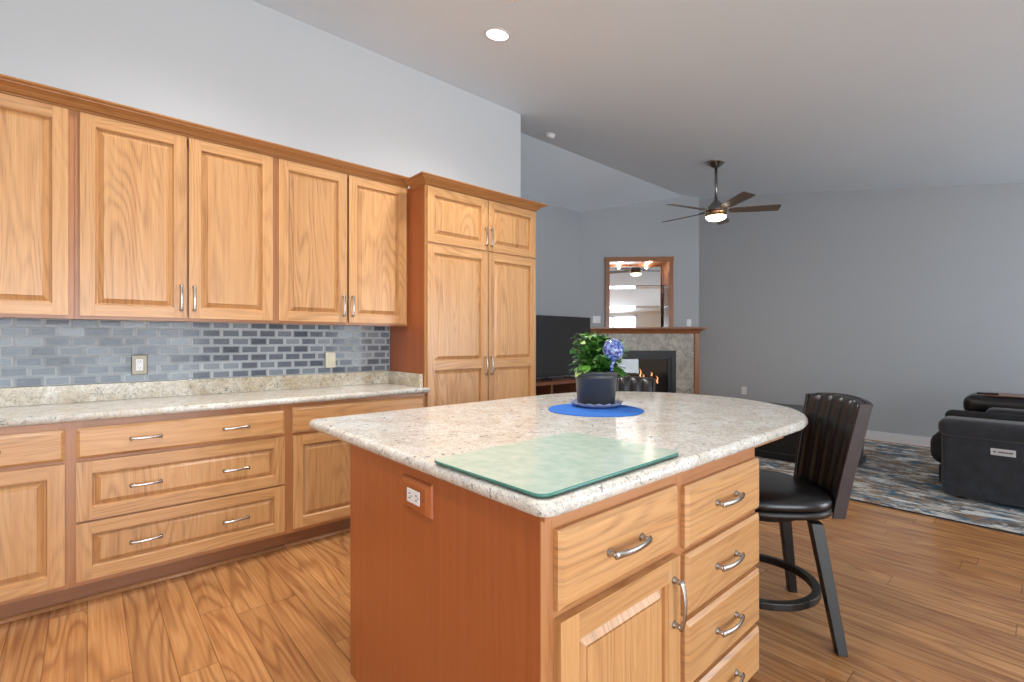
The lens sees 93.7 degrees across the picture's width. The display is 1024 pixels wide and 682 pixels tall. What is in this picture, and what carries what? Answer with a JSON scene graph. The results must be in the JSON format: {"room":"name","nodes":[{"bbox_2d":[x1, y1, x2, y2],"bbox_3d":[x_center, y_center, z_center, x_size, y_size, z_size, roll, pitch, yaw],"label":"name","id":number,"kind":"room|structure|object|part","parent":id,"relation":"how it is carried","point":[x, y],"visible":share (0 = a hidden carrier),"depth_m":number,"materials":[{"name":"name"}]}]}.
{"room":"kitchen","nodes":[
{"label":"kitchen","id":0,"kind":"room"},
{"bbox_2d":[0,0,520,197],"bbox_3d":[-2.190,-0.518,2.909,5.975,3.536,0.120,0,0,-41],"label":"wall","id":1,"kind":"structure","parent":0,"point":[249,68],"depth_m":3.27,"materials":[{"name":"grey paint"}]},
{"bbox_2d":[0,93,74,318],"bbox_3d":[-2.476,-0.662,2.347,0.501,1.100,0.339,0,0,-41],"label":"upper cabinet","id":2,"kind":"object","parent":1,"relation":"attached to","point":[37,139],"visible":0.85,"depth_m":2.32,"materials":[{"name":"brown wood"}]},
{"bbox_2d":[0,74,409,188],"bbox_3d":[-1.667,-1.194,2.853,2.384,0.065,0.078,0,0,-41],"label":"crown molding","id":3,"kind":"structure","parent":2,"relation":"attached to","point":[9,85],"depth_m":2.68,"materials":[{"name":"brown wood"}]},
{"bbox_2d":[74,111,274,323],"bbox_3d":[-1.936,-0.662,2.825,0.944,1.100,0.339,0,0,-41],"label":"upper cabinet","id":4,"kind":"object","parent":1,"relation":"attached to","point":[170,227],"visible":0.97,"depth_m":2.68,"materials":[{"name":"brown wood"}]},
{"bbox_3d":[-2.020,-0.643,2.579,0.449,1.029,0.020,0,0,-41],"label":"door","id":5,"kind":"part","parent":4,"relation":"part of","materials":[{"name":"brown wood"}]},
{"bbox_3d":[-1.853,-0.243,2.692,0.018,0.151,0.031,0,0,-41],"label":"handle","id":6,"kind":"part","parent":4,"relation":"part of","materials":[{"name":"silver metal"}]},
{"bbox_3d":[-1.807,-0.243,2.733,0.018,0.151,0.031,0,0,-41],"label":"handle","id":7,"kind":"part","parent":4,"relation":"part of","materials":[{"name":"silver metal"}]},
{"bbox_3d":[-1.677,-0.643,2.882,0.442,1.029,0.020,0,0,-41],"label":"door","id":8,"kind":"part","parent":4,"relation":"part of","materials":[{"name":"brown wood"}]},
{"bbox_2d":[0,318,389,387],"bbox_3d":[-1.911,0.059,3.067,2.463,0.362,0.012,0,0,-41],"label":"tile backsplash","id":9,"kind":"structure","parent":1,"relation":"attached to","point":[33,352],"depth_m":2.92,"materials":[{"name":"tile"}]},
{"bbox_2d":[131,355,146,374],"bbox_3d":[-2.178,0.139,2.806,0.074,0.116,0.025,0,0,-41],"label":"wall outlet","id":10,"kind":"object","parent":9,"relation":"attached to","point":[138,362],"visible":1,"depth_m":2.80,"materials":[{"name":"beige plastic"}]},
{"bbox_2d":[136,359,142,370],"bbox_3d":[-2.171,0.139,2.798,0.034,0.068,0.004,0,0,-41],"label":"socket","id":11,"kind":"object","parent":10,"relation":"attached to","point":[139,362],"depth_m":2.80,"materials":[{"name":"white plastic"}]},
{"bbox_2d":[325,352,335,367],"bbox_3d":[-1.342,0.139,3.546,0.074,0.116,0.024,0,0,-41],"label":"wall outlet","id":12,"kind":"object","parent":9,"relation":"attached to","point":[330,357],"visible":1,"depth_m":3.54,"materials":[{"name":"beige plastic"}]},
{"bbox_2d":[264,158,406,325],"bbox_3d":[-1.231,-0.662,3.448,0.942,1.100,0.339,0,0,-41],"label":"upper cabinet","id":13,"kind":"object","parent":1,"relation":"attached to","point":[341,239],"visible":0.99,"depth_m":3.30,"materials":[{"name":"brown wood"}]},
{"bbox_3d":[-1.319,-0.643,3.199,0.443,1.029,0.020,0,0,-41],"label":"door","id":14,"kind":"part","parent":13,"relation":"part of","materials":[{"name":"brown wood"}]},
{"bbox_3d":[-1.155,-0.243,3.310,0.018,0.151,0.031,0,0,-41],"label":"handle","id":15,"kind":"part","parent":13,"relation":"part of","materials":[{"name":"silver metal"}]},
{"bbox_3d":[-1.107,-0.243,3.352,0.018,0.151,0.031,0,0,-41],"label":"handle","id":16,"kind":"part","parent":13,"relation":"part of","materials":[{"name":"silver metal"}]},
{"bbox_3d":[-0.976,-0.643,3.503,0.445,1.029,0.020,0,0,-41],"label":"door","id":17,"kind":"part","parent":13,"relation":"part of","materials":[{"name":"brown wood"}]},
{"bbox_2d":[0,439,1023,681],"bbox_3d":[1.162,1.300,2.355,10.462,0.100,8.787,0,0,-41],"label":"floor","id":18,"kind":"structure","parent":0,"point":[922,598],"depth_m":2.15,"materials":[{"name":"brown wood"}]},
{"bbox_2d":[0,422,70,624],"bbox_3d":[-2.424,0.812,2.219,0.574,0.875,0.599,0,0,-41],"label":"base cabinet","id":19,"kind":"object","parent":18,"relation":"on","point":[35,460],"visible":0.91,"depth_m":2.14,"materials":[{"name":"brown wood"}]},
{"bbox_3d":[-2.254,0.479,2.025,0.539,0.142,0.020,0,0,-41],"label":"drawer","id":20,"kind":"part","parent":19,"relation":"part of","materials":[{"name":"brown wood"}]},
{"bbox_3d":[-2.254,0.843,2.025,0.539,0.555,0.020,0,0,-41],"label":"door","id":21,"kind":"part","parent":19,"relation":"part of","materials":[{"name":"brown wood"}]},
{"bbox_2d":[71,404,287,605],"bbox_3d":[-1.853,0.812,2.725,0.951,0.875,0.599,0,0,-41],"label":"base cabinet","id":22,"kind":"object","parent":18,"relation":"on","point":[155,498],"visible":0.99,"depth_m":2.48,"materials":[{"name":"brown wood"}]},
{"bbox_3d":[-1.814,0.986,2.382,0.136,0.018,0.031,0,0,-41],"label":"handle","id":23,"kind":"part","parent":22,"relation":"part of","materials":[{"name":"silver metal"}]},
{"bbox_3d":[-1.814,0.708,2.382,0.136,0.018,0.031,0,0,-41],"label":"handle","id":24,"kind":"part","parent":22,"relation":"part of","materials":[{"name":"silver metal"}]},
{"bbox_3d":[-1.813,0.478,2.381,0.136,0.018,0.031,0,0,-41],"label":"handle","id":25,"kind":"part","parent":22,"relation":"part of","materials":[{"name":"silver metal"}]},
{"bbox_3d":[-1.683,0.986,2.530,0.910,0.269,0.020,0,0,-41],"label":"drawer","id":26,"kind":"part","parent":22,"relation":"part of","materials":[{"name":"brown wood"}]},
{"bbox_3d":[-1.683,0.703,2.530,0.910,0.275,0.020,0,0,-41],"label":"drawer","id":27,"kind":"part","parent":22,"relation":"part of","materials":[{"name":"brown wood"}]},
{"bbox_3d":[-1.683,0.479,2.530,0.910,0.142,0.020,0,0,-41],"label":"drawer","id":28,"kind":"part","parent":22,"relation":"part of","materials":[{"name":"brown wood"}]},
{"bbox_3d":[-1.517,0.986,2.646,0.136,0.018,0.031,0,0,-41],"label":"handle","id":29,"kind":"part","parent":22,"relation":"part of","materials":[{"name":"silver metal"}]},
{"bbox_3d":[-1.517,0.708,2.646,0.136,0.018,0.031,0,0,-41],"label":"handle","id":30,"kind":"part","parent":22,"relation":"part of","materials":[{"name":"silver metal"}]},
{"bbox_3d":[-1.516,0.478,2.644,0.136,0.018,0.031,0,0,-41],"label":"handle","id":31,"kind":"part","parent":22,"relation":"part of","materials":[{"name":"silver metal"}]},
{"bbox_2d":[284,393,424,547],"bbox_3d":[-1.145,0.812,3.351,0.939,0.875,0.599,0,0,-41],"label":"base cabinet","id":32,"kind":"object","parent":18,"relation":"on","point":[318,462],"visible":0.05,"depth_m":2.97,"materials":[{"name":"brown wood"}]},
{"bbox_2d":[0,371,429,427],"bbox_3d":[-1.714,0.307,2.858,2.480,0.134,0.584,0,0,-41],"label":"countertop","id":33,"kind":"structure","parent":32,"relation":"on","point":[37,405],"depth_m":2.77,"materials":[{"name":"stone"}]},
{"bbox_3d":[-1.143,0.843,3.008,0.442,0.555,0.020,0,0,-41],"label":"door","id":34,"kind":"part","parent":32,"relation":"part of","materials":[{"name":"brown wood"}]},
{"bbox_3d":[-0.973,0.474,3.158,0.896,0.152,0.020,0,0,-41],"label":"drawer","id":35,"kind":"part","parent":32,"relation":"part of","materials":[{"name":"brown wood"}]},
{"bbox_2d":[390,171,547,406],"bbox_3d":[-0.366,0.029,4.022,1.259,2.442,0.626,0,0,-41],"label":"pantry cabinet","id":36,"kind":"object","parent":18,"relation":"on","point":[470,330],"visible":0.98,"depth_m":3.73,"materials":[{"name":"brown wood"}]},
{"bbox_3d":[-0.408,0.207,3.658,0.555,1.825,0.020,0,0,-41],"label":"door","id":37,"kind":"part","parent":36,"relation":"part of","materials":[{"name":"brown wood"}]},
{"bbox_3d":[-0.408,-0.923,3.658,0.555,0.402,0.020,0,0,-41],"label":"door","id":38,"kind":"part","parent":36,"relation":"part of","materials":[{"name":"brown wood"}]},
{"bbox_3d":[-0.364,-1.163,4.019,1.259,0.058,0.618,0,0,-41],"label":"crown","id":39,"kind":"part","parent":36,"relation":"part of","materials":[{"name":"brown wood"}]},
{"bbox_3d":[-0.217,-0.003,3.853,1.111,2.295,0.019,0,0,-41],"label":"frame","id":40,"kind":"part","parent":36,"relation":"part of","materials":[{"name":"brown wood"}]},
{"bbox_3d":[-0.158,0.198,3.845,0.018,0.151,0.031,0,0,-41],"label":"handle","id":41,"kind":"part","parent":36,"relation":"part of","materials":[{"name":"silver metal"}]},
{"bbox_3d":[-0.158,-0.830,3.845,0.018,0.151,0.031,0,0,-41],"label":"handle","id":42,"kind":"part","parent":36,"relation":"part of","materials":[{"name":"silver metal"}]},
{"bbox_3d":[0.004,0.207,4.023,0.526,1.825,0.020,0,0,-41],"label":"door","id":43,"kind":"part","parent":36,"relation":"part of","materials":[{"name":"brown wood"}]},
{"bbox_3d":[0.004,-0.923,4.023,0.526,0.402,0.020,0,0,-41],"label":"door","id":44,"kind":"part","parent":36,"relation":"part of","materials":[{"name":"brown wood"}]},
{"bbox_2d":[536,376,576,395],"bbox_3d":[0.612,0.897,6.824,1.760,0.705,0.470,0,0,-41],"label":"media console","id":45,"kind":"object","parent":18,"relation":"on","point":[557,385],"visible":0.03,"depth_m":6.65,"materials":[{"name":"brown wood"}]},
{"bbox_2d":[536,315,589,379],"bbox_3d":[0.593,0.095,6.800,1.560,0.898,0.201,0,0,-41],"label":"television","id":46,"kind":"object","parent":45,"relation":"on","point":[554,334],"visible":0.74,"depth_m":6.82,"materials":[{"name":"black plastic"}]},
{"bbox_2d":[350,437,782,681],"bbox_3d":[0.265,0.812,1.859,1.380,0.876,1.072,0,0,-41],"label":"base cabinet","id":47,"kind":"object","parent":18,"relation":"on","point":[658,581],"visible":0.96,"depth_m":1.34,"materials":[{"name":"brown wood"}]},
{"bbox_2d":[402,474,432,518],"bbox_3d":[-0.287,0.461,1.426,0.020,0.098,0.164,0,0,-41],"label":"outlet","id":48,"kind":"object","parent":47,"relation":"attached to","point":[417,495],"visible":1,"depth_m":1.40,"materials":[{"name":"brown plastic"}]},
{"bbox_2d":[407,487,419,506],"bbox_3d":[-0.292,0.461,1.421,0.004,0.041,0.072,0,0,-41],"label":"socket","id":49,"kind":"object","parent":48,"relation":"attached to","point":[413,493],"depth_m":1.42,"materials":[{"name":"white plastic"}]},
{"bbox_3d":[-0.271,0.812,1.427,0.006,0.874,1.009,0,0,-41],"label":"panel","id":50,"kind":"part","parent":47,"relation":"part of","materials":[{"name":"brown wood"}]},
{"bbox_2d":[309,391,807,517],"bbox_3d":[0.415,0.355,2.248,2.194,0.038,1.435,0,0,-41],"label":"countertop","id":51,"kind":"structure","parent":47,"relation":"on","point":[703,429],"depth_m":1.80,"materials":[{"name":"stone"}]},
{"bbox_2d":[434,432,677,496],"bbox_3d":[0.137,0.330,1.360,0.599,0.012,0.435,0,0,-41],"label":"cutting board","id":52,"kind":"object","parent":51,"relation":"on","point":[548,466],"visible":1,"depth_m":1.30,"materials":[{"name":"green glass"}]},
{"bbox_2d":[548,404,643,416],"bbox_3d":[0.410,0.334,2.342,0.461,0.004,0.460,0,0,-41],"label":"placemat","id":53,"kind":"object","parent":51,"relation":"on","point":[566,409],"visible":0.84,"depth_m":2.26,"materials":[{"name":"blue fabric"}]},
{"bbox_2d":[569,398,622,407],"bbox_3d":[0.430,0.318,2.457,0.275,0.027,0.275,0,0,-41],"label":"saucer","id":54,"kind":"object","parent":53,"relation":"on","point":[618,402],"visible":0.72,"depth_m":2.36,"materials":[{"name":"white ceramic"}]},
{"bbox_2d":[568,331,628,404],"bbox_3d":[0.435,0.137,2.454,0.311,0.378,0.288,0,0,15],"label":"potted plant","id":55,"kind":"object","parent":54,"relation":"on","point":[595,385],"visible":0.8,"depth_m":2.39,"materials":[{"name":"green plant"}]},
{"bbox_3d":[0.430,0.239,2.457,0.224,0.174,0.224,0,0,-41],"label":"pot","id":56,"kind":"part","parent":55,"relation":"part of","materials":[{"name":"ceramic"}]},
{"bbox_2d":[602,339,624,371],"bbox_3d":[0.495,0.077,2.345,0.108,0.176,0.108,0,0,-41],"label":"globe","id":57,"kind":"object","parent":55,"relation":"on","point":[613,349],"visible":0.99,"depth_m":2.31,"materials":[{"name":"blue glass"}]},
{"bbox_3d":[0.491,0.127,2.359,0.022,0.077,0.049,0,0,-17],"label":"stem","id":58,"kind":"part","parent":57,"relation":"part of","materials":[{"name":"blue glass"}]},
{"bbox_3d":[0.495,0.043,2.345,0.108,0.108,0.108,0,0,-41],"label":"bulb","id":59,"kind":"part","parent":57,"relation":"part of","materials":[{"name":"blue glass"}]},
{"bbox_3d":[0.291,0.511,1.234,0.508,0.182,0.022,0,0,-41],"label":"drawer","id":60,"kind":"part","parent":47,"relation":"part of","materials":[{"name":"brown wood"}]},
{"bbox_3d":[0.291,0.921,1.234,0.508,0.598,0.022,0,0,-41],"label":"door","id":61,"kind":"part","parent":47,"relation":"part of","materials":[{"name":"brown wood"}]},
{"bbox_3d":[0.303,0.517,1.206,0.161,0.022,0.038,0,0,-41],"label":"handle","id":62,"kind":"part","parent":47,"relation":"part of","materials":[{"name":"silver metal"}]},
{"bbox_3d":[0.478,0.806,1.428,1.127,0.863,0.019,0,0,-41],"label":"frame","id":63,"kind":"part","parent":47,"relation":"part of","materials":[{"name":"brown wood"}]},
{"bbox_3d":[0.476,0.747,1.357,0.022,0.150,0.040,0,0,-41],"label":"handle","id":64,"kind":"part","parent":47,"relation":"part of","materials":[{"name":"silver metal"}]},
{"bbox_3d":[0.713,0.940,1.608,0.533,0.197,0.022,0,0,-41],"label":"drawer","id":65,"kind":"part","parent":47,"relation":"part of","materials":[{"name":"brown wood"}]},
{"bbox_3d":[0.713,0.731,1.608,0.533,0.187,0.022,0,0,-41],"label":"drawer","id":66,"kind":"part","parent":47,"relation":"part of","materials":[{"name":"brown wood"}]},
{"bbox_3d":[0.713,0.526,1.608,0.533,0.187,0.022,0,0,-41],"label":"drawer","id":67,"kind":"part","parent":47,"relation":"part of","materials":[{"name":"brown wood"}]},
{"bbox_3d":[0.713,1.137,1.608,0.533,0.165,0.022,0,0,-41],"label":"drawer","id":68,"kind":"part","parent":47,"relation":"part of","materials":[{"name":"brown wood"}]},
{"bbox_3d":[0.726,0.934,1.579,0.161,0.022,0.038,0,0,-41],"label":"handle","id":69,"kind":"part","parent":47,"relation":"part of","materials":[{"name":"silver metal"}]},
{"bbox_3d":[0.726,0.726,1.579,0.161,0.022,0.038,0,0,-41],"label":"handle","id":70,"kind":"part","parent":47,"relation":"part of","materials":[{"name":"silver metal"}]},
{"bbox_3d":[0.726,0.521,1.579,0.161,0.022,0.038,0,0,-41],"label":"handle","id":71,"kind":"part","parent":47,"relation":"part of","materials":[{"name":"silver metal"}]},
{"bbox_3d":[0.726,1.133,1.579,0.161,0.022,0.038,0,0,-41],"label":"handle","id":72,"kind":"part","parent":47,"relation":"part of","materials":[{"name":"silver metal"}]},
{"bbox_2d":[616,376,655,391],"bbox_3d":[0.721,0.746,3.042,0.529,1.008,0.681,0,0,12],"label":"fireplace screen","id":73,"kind":"object","parent":18,"relation":"on","point":[630,383],"visible":0.2,"depth_m":3.29,"materials":[{"name":"metal"}]},
{"bbox_2d":[590,327,706,393],"bbox_3d":[2.123,0.514,7.785,1.970,1.472,0.180,0,0,4],"label":"fireplace","id":74,"kind":"object","parent":18,"relation":"on","point":[669,356],"visible":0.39,"depth_m":7.79,"materials":[{"name":"stone"}]},
{"bbox_3d":[2.087,0.693,7.839,0.910,0.795,0.003,0,0,4],"label":"glass","id":75,"kind":"part","parent":74,"relation":"part of","materials":[{"name":"black"}]},
{"bbox_3d":[2.087,0.703,7.845,1.150,1.095,0.063,0,0,4],"label":"insert frame","id":76,"kind":"part","parent":74,"relation":"part of","materials":[{"name":"black metal"}]},
{"bbox_2d":[755,393,873,656],"bbox_3d":[1.191,0.746,2.190,0.682,1.008,0.532,0,0,10],"label":"bar stool","id":77,"kind":"object","parent":18,"relation":"on","point":[829,448],"visible":0.8,"depth_m":2.03,"materials":[{"name":"brown wood"}]},
{"bbox_3d":[1.116,0.747,2.202,0.380,0.037,0.380,0,0,3],"label":"swivel plate","id":78,"kind":"part","parent":77,"relation":"part of","materials":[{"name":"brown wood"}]},
{"bbox_3d":[1.357,1.001,2.374,0.153,0.498,0.065,0,0,-39],"label":"leg","id":79,"kind":"part","parent":77,"relation":"part of","materials":[{"name":"brown wood"}]},
{"bbox_3d":[1.146,0.714,2.200,0.480,0.032,0.516,0,0,3],"label":"seat frame","id":80,"kind":"part","parent":77,"relation":"part of","materials":[{"name":"brown wood"}]},
{"bbox_2d":[755,470,831,511],"bbox_3d":[1.146,0.668,2.200,0.485,0.060,0.521,0,0,3],"label":"seat cushion","id":81,"kind":"object","parent":77,"relation":"on","point":[778,491],"depth_m":2.03,"materials":[{"name":"black leather"}]},
{"bbox_3d":[1.442,0.505,2.363,0.146,0.491,0.033,0,0,-19],"label":"post","id":82,"kind":"part","parent":77,"relation":"part of","materials":[{"name":"brown wood"}]},
{"bbox_3d":[1.288,1.001,1.961,0.065,0.498,0.153,0,0,-39],"label":"leg","id":83,"kind":"part","parent":77,"relation":"part of","materials":[{"name":"brown wood"}]},
{"bbox_2d":[796,393,864,503],"bbox_3d":[1.446,0.469,2.182,0.155,0.445,0.382,0,0,4],"label":"chair back","id":84,"kind":"object","parent":77,"relation":"on","point":[829,448],"depth_m":2.15,"materials":[{"name":"black wood"}]},
{"bbox_3d":[1.506,0.275,2.178,0.050,0.066,0.372,0,0,3],"label":"crest rail","id":85,"kind":"part","parent":77,"relation":"part of","materials":[{"name":"brown wood"}]},
{"bbox_3d":[1.420,0.505,2.002,0.146,0.491,0.033,0,0,26],"label":"post","id":86,"kind":"part","parent":77,"relation":"part of","materials":[{"name":"brown wood"}]},
{"bbox_2d":[755,440,1023,535],"bbox_3d":[4.233,1.244,4.112,2.810,0.012,4.950,0,0,-41],"label":"area rug","id":87,"kind":"object","parent":18,"relation":"on","point":[901,477],"visible":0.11,"depth_m":3.97,"materials":[{"name":"multicoloured carpet"}]},
{"bbox_2d":[755,402,865,465],"bbox_3d":[2.978,0.979,5.205,0.640,0.518,1.310,0,0,-41],"label":"sofa","id":88,"kind":"object","parent":87,"relation":"on","point":[785,448],"visible":0.18,"depth_m":4.96,"materials":[{"name":"black leather"}]},
{"bbox_3d":[2.559,0.955,5.229,0.007,0.330,0.540,0,0,-41],"label":"panel","id":89,"kind":"part","parent":88,"relation":"part of","materials":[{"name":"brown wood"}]},
{"bbox_3d":[2.978,0.735,5.205,0.640,0.030,1.310,0,0,-41],"label":"lid","id":90,"kind":"part","parent":88,"relation":"part of","materials":[{"name":"black paint"}]},
{"bbox_3d":[2.950,0.955,4.787,0.007,0.330,0.540,0,0,-41],"label":"panel","id":91,"kind":"part","parent":88,"relation":"part of","materials":[{"name":"black leather"}]},
{"bbox_2d":[930,392,1023,506],"bbox_3d":[4.449,0.723,3.630,1.365,0.985,1.840,0,0,-41],"label":"recliner sofa","id":92,"kind":"object","parent":87,"relation":"on","point":[978,448],"visible":0.99,"depth_m":3.69,"materials":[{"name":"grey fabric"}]},
{"bbox_3d":[3.897,0.965,3.435,0.210,0.500,1.220,0,0,-41],"label":"arm","id":93,"kind":"part","parent":92,"relation":"part of","materials":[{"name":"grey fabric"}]},
{"bbox_2d":[977,392,998,394],"bbox_3d":[4.292,0.474,4.332,0.050,0.016,0.140,0,0,-41],"label":"remote control","id":94,"kind":"object","parent":92,"relation":"on","point":[986,393],"visible":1,"depth_m":4.32,"materials":[{"name":"black plastic"}]},
{"bbox_3d":[4.670,0.487,4.078,0.360,0.010,0.920,0,0,-41],"label":"console lid","id":95,"kind":"part","parent":92,"relation":"part of","materials":[{"name":"brown wood"}]},
{"bbox_2d":[521,196,580,378],"bbox_3d":[-0.006,-0.441,7.000,2.957,3.381,0.120,0,0,-41],"label":"wall","id":96,"kind":"structure","parent":0,"point":[558,228],"depth_m":7.56,"materials":[{"name":"grey paint"}]},
{"bbox_2d":[521,133,681,211],"bbox_3d":[0.934,-2.284,7.069,4.457,0.365,1.324,0,0,-41],"label":"ceiling","id":97,"kind":"structure","parent":0,"point":[551,174],"depth_m":6.88,"materials":[{"name":"paint"}]},
{"bbox_2d":[252,0,1023,197],"bbox_3d":[1.599,-1.749,1.824,10.412,1.434,7.413,0,0,-41],"label":"ceiling","id":98,"kind":"structure","parent":0,"point":[793,96],"depth_m":3.55,"materials":[{"name":"paint"}]},
{"bbox_2d":[484,27,510,41],"bbox_3d":[-0.099,-2.096,3.286,0.184,0.037,0.187,0,0,44],"label":"recessed light","id":99,"kind":"object","parent":98,"relation":"in","point":[496,34],"visible":1,"depth_m":3.28,"materials":[{"name":"white paint"}]},
{"bbox_2d":[545,133,555,139],"bbox_3d":[0.428,-2.299,5.387,0.124,0.060,0.124,0,0,-36],"label":"smoke detector","id":100,"kind":"object","parent":98,"relation":"attached to","point":[550,136],"visible":1,"depth_m":5.35,"materials":[{"name":"white plastic"}]},
{"bbox_2d":[664,160,780,224],"bbox_3d":[2.391,-1.782,5.733,1.343,0.713,1.285,0,0,-41],"label":"ceiling fan","id":101,"kind":"object","parent":98,"relation":"hanging from","point":[716,211],"visible":0.98,"depth_m":5.60,"materials":[{"name":"brown metal"}]},
{"bbox_3d":[2.147,-1.542,6.015,0.136,0.040,0.541,0,0,-41],"label":"blade","id":102,"kind":"part","parent":101,"relation":"part of","materials":[{"name":"brown wood"}]},
{"bbox_3d":[2.035,-1.542,5.532,0.540,0.040,0.136,0,0,-23],"label":"blade","id":103,"kind":"part","parent":101,"relation":"part of","materials":[{"name":"brown wood"}]},
{"bbox_3d":[2.421,-1.452,5.696,0.230,0.051,0.230,0,0,-41],"label":"lamp shade","id":104,"kind":"part","parent":101,"relation":"part of","materials":[{"name":"beige glass"}]},
{"bbox_3d":[2.638,-1.542,6.056,0.136,0.040,0.540,0,0,31],"label":"blade","id":105,"kind":"part","parent":101,"relation":"part of","materials":[{"name":"wood"}]},
{"bbox_3d":[2.458,-1.542,5.278,0.136,0.040,0.540,0,0,-5],"label":"blade","id":106,"kind":"part","parent":101,"relation":"part of","materials":[{"name":"brown wood"}]},
{"bbox_3d":[2.830,-1.542,5.602,0.540,0.040,0.136,0,0,13],"label":"blade","id":107,"kind":"part","parent":101,"relation":"part of","materials":[{"name":"brown wood"}]},
{"bbox_2d":[581,196,698,326],"bbox_3d":[2.097,-0.625,7.936,2.009,3.750,0.120,0,0,4],"label":"wall","id":108,"kind":"structure","parent":0,"point":[638,229],"depth_m":7.87,"materials":[{"name":"grey paint"}]},
{"bbox_2d":[593,316,599,322],"bbox_3d":[1.395,-0.355,7.913,0.125,0.116,0.010,0,0,4],"label":"switch plate","id":109,"kind":"object","parent":108,"relation":"attached to","point":[596,319],"visible":1,"depth_m":7.91,"materials":[{"name":"white plastic"}]},
{"bbox_2d":[605,256,673,326],"bbox_3d":[2.089,-0.791,7.991,1.109,1.167,0.312,0,0,4],"label":"mirror","id":110,"kind":"object","parent":108,"relation":"attached to","point":[638,290],"visible":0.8,"depth_m":8.12,"materials":[{"name":"brown wood"}]},
{"bbox_3d":[1.569,-0.764,7.896,0.070,1.082,0.045,0,0,4],"label":"frame","id":111,"kind":"part","parent":110,"relation":"part of","materials":[{"name":"brown wood"}]},
{"bbox_2d":[610,285,667,286],"bbox_3d":[2.093,-0.914,8.025,0.994,0.008,0.217,0,0,4],"label":"shelf","id":112,"kind":"object","parent":110,"relation":"attached to","point":[610,285],"depth_m":8.01,"materials":[{"name":"clear glass"}]},
{"bbox_2d":[610,306,667,306],"bbox_3d":[2.093,-0.574,8.025,0.994,0.008,0.217,0,0,4],"label":"shelf","id":113,"kind":"object","parent":110,"relation":"attached to","point":[610,306],"depth_m":7.93,"materials":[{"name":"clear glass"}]},
{"bbox_3d":[2.081,-1.337,7.861,1.109,0.077,0.052,0,0,4],"label":"frame","id":114,"kind":"part","parent":110,"relation":"part of","materials":[{"name":"brown wood"}]},
{"bbox_3d":[2.594,-0.764,7.833,0.070,1.082,0.045,0,0,4],"label":"frame","id":115,"kind":"part","parent":110,"relation":"part of","materials":[{"name":"brown wood"}]},
{"bbox_2d":[686,319,690,325],"bbox_3d":[2.882,-0.295,7.822,0.075,0.116,0.010,0,0,4],"label":"switch plate","id":116,"kind":"object","parent":108,"relation":"attached to","point":[688,321],"visible":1,"depth_m":7.82,"materials":[{"name":"white plastic"}]},
{"bbox_2d":[699,183,1023,437],"bbox_3d":[5.456,-0.542,5.185,0.120,3.584,7.137,0,0,-41],"label":"wall","id":117,"kind":"structure","parent":0,"point":[907,302],"depth_m":6.11,"materials":[{"name":"grey paint"}]},
{"bbox_2d":[741,387,746,393],"bbox_3d":[3.517,0.750,7.277,0.010,0.116,0.075,0,0,-41],"label":"switch plate","id":118,"kind":"object","parent":117,"relation":"attached to","point":[743,389],"visible":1,"depth_m":7.27,"materials":[{"name":"white plastic"}]},
{"bbox_2d":[865,430,930,446],"bbox_3d":[5.456,1.195,5.078,0.022,0.110,6.977,0,0,-41],"label":"baseboard","id":119,"kind":"structure","parent":117,"relation":"attached to","point":[872,435],"depth_m":5.88,"materials":[{"name":"white paint"}]}
]}

